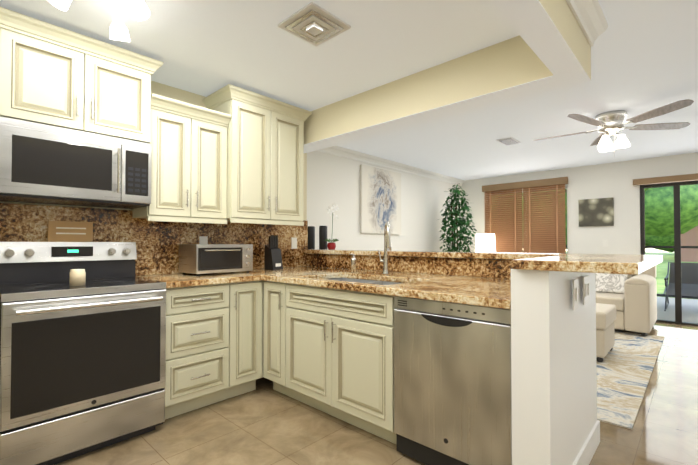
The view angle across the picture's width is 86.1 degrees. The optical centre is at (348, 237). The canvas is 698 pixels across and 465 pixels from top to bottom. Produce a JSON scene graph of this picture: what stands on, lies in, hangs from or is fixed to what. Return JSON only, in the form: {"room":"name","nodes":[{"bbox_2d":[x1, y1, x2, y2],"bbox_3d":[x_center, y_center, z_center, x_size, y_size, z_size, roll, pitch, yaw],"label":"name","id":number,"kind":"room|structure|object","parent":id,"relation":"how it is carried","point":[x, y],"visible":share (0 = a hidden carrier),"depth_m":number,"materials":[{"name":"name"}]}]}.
{"room":"kitchen","nodes":[
{"label":"kitchen","id":0,"kind":"room"},
{"bbox_2d":[0,81,306,220],"bbox_3d":[-1.903,-0.009,2.782,0.400,2.420,3.810,-1,-1,43],"label":"wall","id":1,"kind":"structure","parent":0,"point":[157,88],"depth_m":3.06,"materials":[{"name":"beige paint"}]},
{"bbox_2d":[0,7,162,143],"bbox_3d":[-1.721,-0.916,2.371,0.442,0.559,0.868,-1,-1,43],"label":"upper cabinet","id":2,"kind":"object","parent":1,"relation":"attached to","point":[54,75],"visible":1,"depth_m":2.21,"materials":[{"name":"beige wood"}]},
{"bbox_2d":[0,117,151,208],"bbox_3d":[-1.716,-0.424,2.361,0.450,0.416,0.754,-1,-1,43],"label":"microwave","id":3,"kind":"object","parent":2,"relation":"attached to","point":[44,164],"visible":1,"depth_m":2.21,"materials":[{"name":"metal"}]},
{"bbox_2d":[133,93,230,223],"bbox_3d":[-1.270,-0.540,2.869,0.372,0.864,0.588,-1,-1,43],"label":"upper cabinet","id":4,"kind":"object","parent":1,"relation":"attached to","point":[188,141],"visible":0.94,"depth_m":2.75,"materials":[{"name":"beige wood"}]},
{"bbox_2d":[199,236,207,243],"bbox_3d":[-1.234,0.049,3.169,0.005,0.115,0.070,-1,-1,43],"label":"electrical outlet plate","id":5,"kind":"object","parent":1,"relation":"attached to","point":[203,239],"depth_m":3.17,"materials":[{"name":"white plastic"}]},
{"bbox_2d":[202,84,311,225],"bbox_3d":[-0.800,-0.645,3.346,0.452,1.069,0.853,-1,-1,43],"label":"upper cabinet","id":6,"kind":"object","parent":1,"relation":"attached to","point":[265,159],"visible":0.98,"depth_m":3.17,"materials":[{"name":"beige wood"}]},
{"bbox_2d":[291,238,296,248],"bbox_3d":[-0.570,0.061,3.882,0.005,0.115,0.070,-1,-1,43],"label":"electrical outlet plate","id":7,"kind":"object","parent":1,"relation":"attached to","point":[293,240],"depth_m":3.88,"materials":[{"name":"white plastic"}]},
{"bbox_2d":[0,0,697,179],"bbox_3d":[1.946,-1.276,2.386,7.000,0.100,8.450,-1,-1,43],"label":"ceiling","id":8,"kind":"structure","parent":0,"point":[644,56],"depth_m":2.61,"materials":[{"name":"white paint"}]},
{"bbox_2d":[48,0,149,41],"bbox_3d":[-1.205,-1.138,1.783,0.427,0.194,0.390,-1,-1,43],"label":"kitchen ceiling light","id":9,"kind":"object","parent":8,"relation":"attached to","point":[137,10],"visible":1,"depth_m":1.78,"materials":[{"name":"silver metal"}]},
{"bbox_2d":[278,2,350,45],"bbox_3d":[-0.201,-1.212,2.164,0.300,0.034,0.300,-1,-1,43],"label":"ceiling vent","id":10,"kind":"object","parent":8,"relation":"in","point":[313,23],"visible":1,"depth_m":2.13,"materials":[{"name":"white metal"}]},
{"bbox_2d":[304,38,563,152],"bbox_3d":[0.334,-1.062,3.078,2.488,0.304,0.230,-1,-1,43],"label":"soffit","id":11,"kind":"structure","parent":8,"relation":"attached to","point":[502,72],"depth_m":2.69,"materials":[{"name":"beige paint"}]},
{"bbox_2d":[496,137,520,144],"bbox_3d":[1.971,-1.182,4.610,0.180,0.014,0.320,-1,-1,43],"label":"ceiling vent","id":12,"kind":"object","parent":8,"relation":"in","point":[508,141],"visible":0.98,"depth_m":4.58,"materials":[{"name":"white metal"}]},
{"bbox_2d":[490,0,590,87],"bbox_3d":[0.171,-1.096,0.962,0.140,0.304,3.550,-1,-1,43],"label":"soffit","id":13,"kind":"structure","parent":8,"relation":"attached to","point":[548,49],"depth_m":1.81,"materials":[{"name":"beige paint"}]},
{"bbox_2d":[566,0,607,46],"bbox_3d":[0.253,-1.199,0.886,0.085,0.100,3.550,-1,-1,43],"label":"crown molding","id":14,"kind":"structure","parent":8,"relation":"attached to","point":[590,19],"depth_m":2.00,"materials":[{"name":"white paint"}]},
{"bbox_2d":[533,99,693,152],"bbox_3d":[2.533,-0.994,3.705,1.311,0.420,1.359,-1,-1,43],"label":"ceiling fan","id":15,"kind":"object","parent":8,"relation":"hanging from","point":[610,123],"visible":1,"depth_m":3.58,"materials":[{"name":"silver metal"}]},
{"bbox_2d":[54,322,697,464],"bbox_3d":[1.946,1.244,2.345,7.000,0.100,8.450,-1,-1,43],"label":"floor","id":16,"kind":"structure","parent":0,"point":[264,423],"depth_m":2.25,"materials":[{"name":"tile"}]},
{"bbox_2d":[0,242,165,464],"bbox_3d":[-1.600,0.609,2.236,0.723,1.165,0.754,-1,-1,43],"label":"stove","id":17,"kind":"object","parent":16,"relation":"on","point":[82,369],"visible":1,"depth_m":2.04,"materials":[{"name":"metal"}]},
{"bbox_2d":[47,221,92,241],"bbox_3d":[-1.835,-0.038,2.466,0.022,0.134,0.240,-1,-1,43],"label":"plaque","id":18,"kind":"object","parent":17,"relation":"on","point":[66,231],"visible":0.95,"depth_m":2.45,"materials":[{"name":"brown wood"}]},
{"bbox_2d":[69,269,85,285],"bbox_3d":[-1.567,0.231,2.156,0.075,0.092,0.076,-1,-1,43],"label":"candle","id":19,"kind":"object","parent":17,"relation":"on","point":[77,277],"visible":1,"depth_m":2.13,"materials":[{"name":"beige wax"}]},
{"bbox_2d":[164,283,231,418],"bbox_3d":[-1.237,0.765,2.730,0.622,0.868,0.454,-1,-1,43],"label":"base cabinet","id":20,"kind":"object","parent":16,"relation":"on","point":[214,343],"depth_m":2.53,"materials":[{"name":"beige wood"}]},
{"bbox_2d":[232,280,264,396],"bbox_3d":[-0.987,0.769,2.998,0.622,0.868,0.280,-1,-1,43],"label":"base cabinet","id":21,"kind":"object","parent":16,"relation":"on","point":[247,297],"depth_m":2.80,"materials":[{"name":"beige wood"}]},
{"bbox_2d":[263,278,398,444],"bbox_3d":[0.106,0.767,2.813,1.240,0.869,1.000,-1,-1,43],"label":"base cabinet","id":22,"kind":"object","parent":16,"relation":"on","point":[329,351],"visible":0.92,"depth_m":2.37,"materials":[{"name":"beige wood"}]},
{"bbox_2d":[0,203,512,308],"bbox_3d":[-0.774,0.050,1.865,2.494,0.529,3.604,-1,-1,43],"label":"countertop","id":23,"kind":"structure","parent":22,"relation":"on","point":[480,282],"depth_m":2.78,"materials":[{"name":"stone"}]},
{"bbox_2d":[179,244,252,275],"bbox_3d":[-1.064,0.175,3.029,0.346,0.235,0.480,-1,-1,43],"label":"toaster oven","id":24,"kind":"object","parent":23,"relation":"on","point":[198,259],"visible":1,"depth_m":2.90,"materials":[{"name":"metal"}]},
{"bbox_2d":[265,235,282,269],"bbox_3d":[-0.700,0.140,3.483,0.140,0.320,0.110,-1,-1,43],"label":"knife block","id":25,"kind":"object","parent":23,"relation":"on","point":[273,258],"visible":1,"depth_m":3.45,"materials":[{"name":"black plastic"}]},
{"bbox_2d":[349,254,355,271],"bbox_3d":[0.029,0.217,3.193,0.043,0.157,0.072,-1,-1,43],"label":"soap dispenser","id":26,"kind":"object","parent":23,"relation":"on","point":[353,264],"visible":1,"depth_m":3.18,"materials":[{"name":"silver metal"}]},
{"bbox_2d":[327,278,399,284],"bbox_3d":[0.083,0.429,2.639,0.838,0.200,0.488,-1,-1,43],"label":"sink","id":27,"kind":"object","parent":23,"relation":"in","point":[365,281],"visible":0.06,"depth_m":2.92,"materials":[{"name":"silver metal"}]},
{"bbox_2d":[378,222,391,274],"bbox_3d":[0.271,0.086,2.861,0.232,0.407,0.188,-1,-1,43],"label":"faucet","id":28,"kind":"object","parent":23,"relation":"on","point":[387,243],"visible":1,"depth_m":2.91,"materials":[{"name":"silver metal"}]},
{"bbox_2d":[394,296,511,464],"bbox_3d":[0.677,0.754,2.048,0.635,0.867,0.600,-1,-1,43],"label":"dishwasher","id":29,"kind":"object","parent":16,"relation":"on","point":[452,387],"visible":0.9,"depth_m":1.81,"materials":[{"name":"metal"}]},
{"bbox_2d":[438,183,477,251],"bbox_3d":[1.890,0.154,6.526,0.653,2.213,0.780,-1,-1,43],"label":"ficus plant","id":30,"kind":"object","parent":16,"relation":"on","point":[457,222],"visible":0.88,"depth_m":6.46,"materials":[{"name":"plant"}]},
{"bbox_2d":[596,331,663,429],"bbox_3d":[2.042,1.217,4.149,2.080,0.010,3.080,-1,-1,43],"label":"rug","id":31,"kind":"object","parent":16,"relation":"on","point":[625,367],"visible":0.36,"depth_m":3.21,"materials":[{"name":"beige fabric"}]},
{"bbox_2d":[596,303,615,361],"bbox_3d":[2.402,0.964,3.975,0.650,0.488,0.650,-1,-1,43],"label":"ottoman","id":32,"kind":"object","parent":31,"relation":"on","point":[605,328],"visible":0.31,"depth_m":3.59,"materials":[{"name":"beige fabric"}]},
{"bbox_2d":[596,265,656,336],"bbox_3d":[3.221,0.793,5.641,2.140,0.884,1.100,-1,-1,43],"label":"sofa","id":33,"kind":"object","parent":31,"relation":"on","point":[635,303],"visible":0.31,"depth_m":4.65,"materials":[{"name":"beige fabric"}]},
{"bbox_2d":[596,273,627,293],"bbox_3d":[3.644,0.538,5.321,0.520,0.475,0.186,-1,-1,43],"label":"throw pillow","id":34,"kind":"object","parent":33,"relation":"on","point":[611,283],"visible":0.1,"depth_m":5.22,"materials":[{"name":"fabric"}]},
{"bbox_3d":[2.507,0.991,6.851,0.480,0.549,0.480,-1,-1,43],"label":"end table","id":35,"kind":"object","parent":16,"relation":"on","visible":0},
{"bbox_2d":[475,234,495,251],"bbox_3d":[2.506,0.326,6.862,0.370,0.780,0.370,-1,-1,43],"label":"table lamp","id":36,"kind":"object","parent":35,"relation":"on","point":[486,242],"visible":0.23,"depth_m":6.72,"materials":[{"name":"white fabric"}]},
{"bbox_2d":[307,151,461,251],"bbox_3d":[-0.541,0.021,4.683,0.200,2.420,8.450,-1,-1,43],"label":"wall","id":37,"kind":"structure","parent":0,"point":[333,179],"depth_m":5.26,"materials":[{"name":"white paint"}]},
{"bbox_2d":[360,164,400,233],"bbox_3d":[0.493,-0.538,5.623,0.037,0.970,0.960,-1,-1,43],"label":"picture","id":38,"kind":"object","parent":37,"relation":"attached to","point":[380,198],"visible":1,"depth_m":5.55},
{"bbox_2d":[316,146,464,185],"bbox_3d":[0.795,-1.117,5.925,0.085,0.100,4.437,-1,-1,43],"label":"crown molding","id":39,"kind":"structure","parent":37,"relation":"attached to","point":[334,150],"depth_m":5.69,"materials":[{"name":"white"}]},
{"bbox_2d":[333,254,512,259],"bbox_3d":[0.365,0.688,3.370,2.898,1.045,0.160,-1,-1,43],"label":"wall","id":40,"kind":"structure","parent":0,"point":[437,257],"depth_m":2.95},
{"bbox_2d":[304,249,662,274],"bbox_3d":[0.196,0.135,2.873,3.336,0.040,1.250,-1,-1,43],"label":"bar","id":41,"kind":"object","parent":40,"relation":"on","point":[630,264],"visible":0.85,"depth_m":1.69,"materials":[{"name":"stone"}]},
{"bbox_2d":[308,226,314,248],"bbox_3d":[-0.445,0.006,4.361,0.094,0.265,0.094,-1,-1,43],"label":"speaker","id":42,"kind":"object","parent":41,"relation":"on","point":[311,237],"visible":0.88,"depth_m":4.32},
{"bbox_2d":[319,226,326,248],"bbox_3d":[-0.291,0.003,4.218,0.094,0.265,0.094,-1,-1,43],"label":"speaker","id":43,"kind":"object","parent":41,"relation":"on","point":[322,237],"visible":1,"depth_m":4.18},
{"bbox_2d":[325,205,338,249],"bbox_3d":[-0.181,-0.124,4.080,0.139,0.514,0.157,0,-1,-20],"label":"orchid","id":44,"kind":"object","parent":41,"relation":"on","point":[331,245],"visible":1,"depth_m":4.07,"materials":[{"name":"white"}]},
{"bbox_2d":[511,269,599,464],"bbox_3d":[1.075,0.664,1.888,0.162,1.045,0.964,-1,-1,43],"label":"wall","id":45,"kind":"structure","parent":0,"point":[555,421],"depth_m":1.54,"materials":[{"name":"white paint"}]},
{"bbox_2d":[573,279,577,309],"bbox_3d":[1.071,0.269,1.761,0.011,0.140,0.080,-1,-1,43],"label":"light switch","id":46,"kind":"object","parent":45,"relation":"attached to","point":[575,282],"depth_m":1.75,"materials":[{"name":"white plastic"}]},
{"bbox_2d":[583,275,589,304],"bbox_3d":[1.229,0.272,1.931,0.011,0.140,0.125,-1,-1,43],"label":"light switch","id":47,"kind":"object","parent":45,"relation":"attached to","point":[586,291],"depth_m":1.91,"materials":[{"name":"white plastic"}]},
{"bbox_2d":[461,152,697,254],"bbox_3d":[4.759,0.033,5.382,6.600,2.420,0.200,-1,-1,43],"label":"wall","id":48,"kind":"structure","parent":0,"point":[614,180],"depth_m":5.93,"materials":[{"name":"white paint"}]},
{"bbox_2d":[488,187,567,252],"bbox_3d":[3.237,-0.254,6.833,1.398,1.198,0.040,-1,-1,43],"label":"window","id":49,"kind":"structure","parent":48,"relation":"in","point":[567,221],"depth_m":6.36,"materials":[{"name":"white"}]},
{"bbox_2d":[482,177,567,252],"bbox_3d":[3.117,-0.310,6.721,1.460,1.380,0.060,-1,-1,43],"label":"window blinds","id":50,"kind":"object","parent":49,"relation":"attached to","point":[506,229],"visible":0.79,"depth_m":6.65,"materials":[{"name":"brown wood"}]},
{"bbox_2d":[578,197,613,226],"bbox_3d":[3.950,-0.398,5.981,0.470,0.440,0.032,-1,-1,43],"label":"picture","id":51,"kind":"object","parent":48,"relation":"attached to","point":[597,212],"visible":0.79,"depth_m":5.96},
{"bbox_2d":[633,173,697,185],"bbox_3d":[5.113,-0.838,4.866,2.260,0.085,0.087,-1,-1,43],"label":"valance","id":52,"kind":"object","parent":48,"relation":"attached to","point":[670,179],"visible":1,"depth_m":5.35,"materials":[{"name":"brown wood"}]},
{"bbox_2d":[640,180,697,325],"bbox_3d":[5.220,0.216,4.949,2.138,2.039,0.080,-1,-1,43],"label":"door frame","id":53,"kind":"structure","parent":48,"relation":"attached to","point":[677,258],"depth_m":5.38,"materials":[{"name":"grey metal"}]},
{"label":"outside","id":54,"kind":"structure","parent":0,"visible":0},
{"bbox_2d":[566,251,697,299],"bbox_3d":[26.082,1.724,28.818,55.000,0.100,56.400,-1,-1,43],"label":"lawn","id":55,"kind":"structure","parent":54,"point":[661,270],"depth_m":17.90,"materials":[{"name":"green plant"}]},
{"bbox_2d":[491,184,697,251],"bbox_3d":[27.416,-4.505,25.203,63.526,12.167,45.664,-1,-1,43],"label":"trees","id":56,"kind":"object","parent":55,"relation":"on","point":[659,216],"visible":0.06,"depth_m":15.16,"materials":[{"name":"green plant"}]},
{"bbox_2d":[681,226,697,261],"bbox_3d":[32.486,-1.065,21.799,21.200,5.250,11.200,-1,-1,43],"label":"house","id":57,"kind":"structure","parent":55,"relation":"on","point":[689,238],"depth_m":24.42,"materials":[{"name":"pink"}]},
{"bbox_2d":[657,297,697,322],"bbox_3d":[6.060,1.333,6.609,12.000,0.100,3.400,-1,-1,43],"label":"patio slab","id":58,"kind":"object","parent":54,"point":[689,310],"visible":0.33,"depth_m":6.54,"materials":[{"name":"beige concrete"}]},
{"bbox_2d":[498,190,697,298],"bbox_3d":[6.802,0.048,8.160,7.050,2.520,0.050,-1,-1,43],"label":"frame","id":59,"kind":"object","parent":58,"relation":"on","point":[688,297],"visible":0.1,"depth_m":8.04,"materials":[{"name":"grey metal"}]},
{"bbox_2d":[663,262,674,310],"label":"lounge chair","id":60,"kind":"object","parent":58,"relation":"on","point":[669,288],"depth_m":6.93,"materials":[{"name":"grey metal"}]},
{"bbox_2d":[681,263,697,296],"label":"lounge chair","id":61,"kind":"object","parent":58,"relation":"on","point":[689,279],"depth_m":6.91,"materials":[{"name":"grey metal"}]}
]}

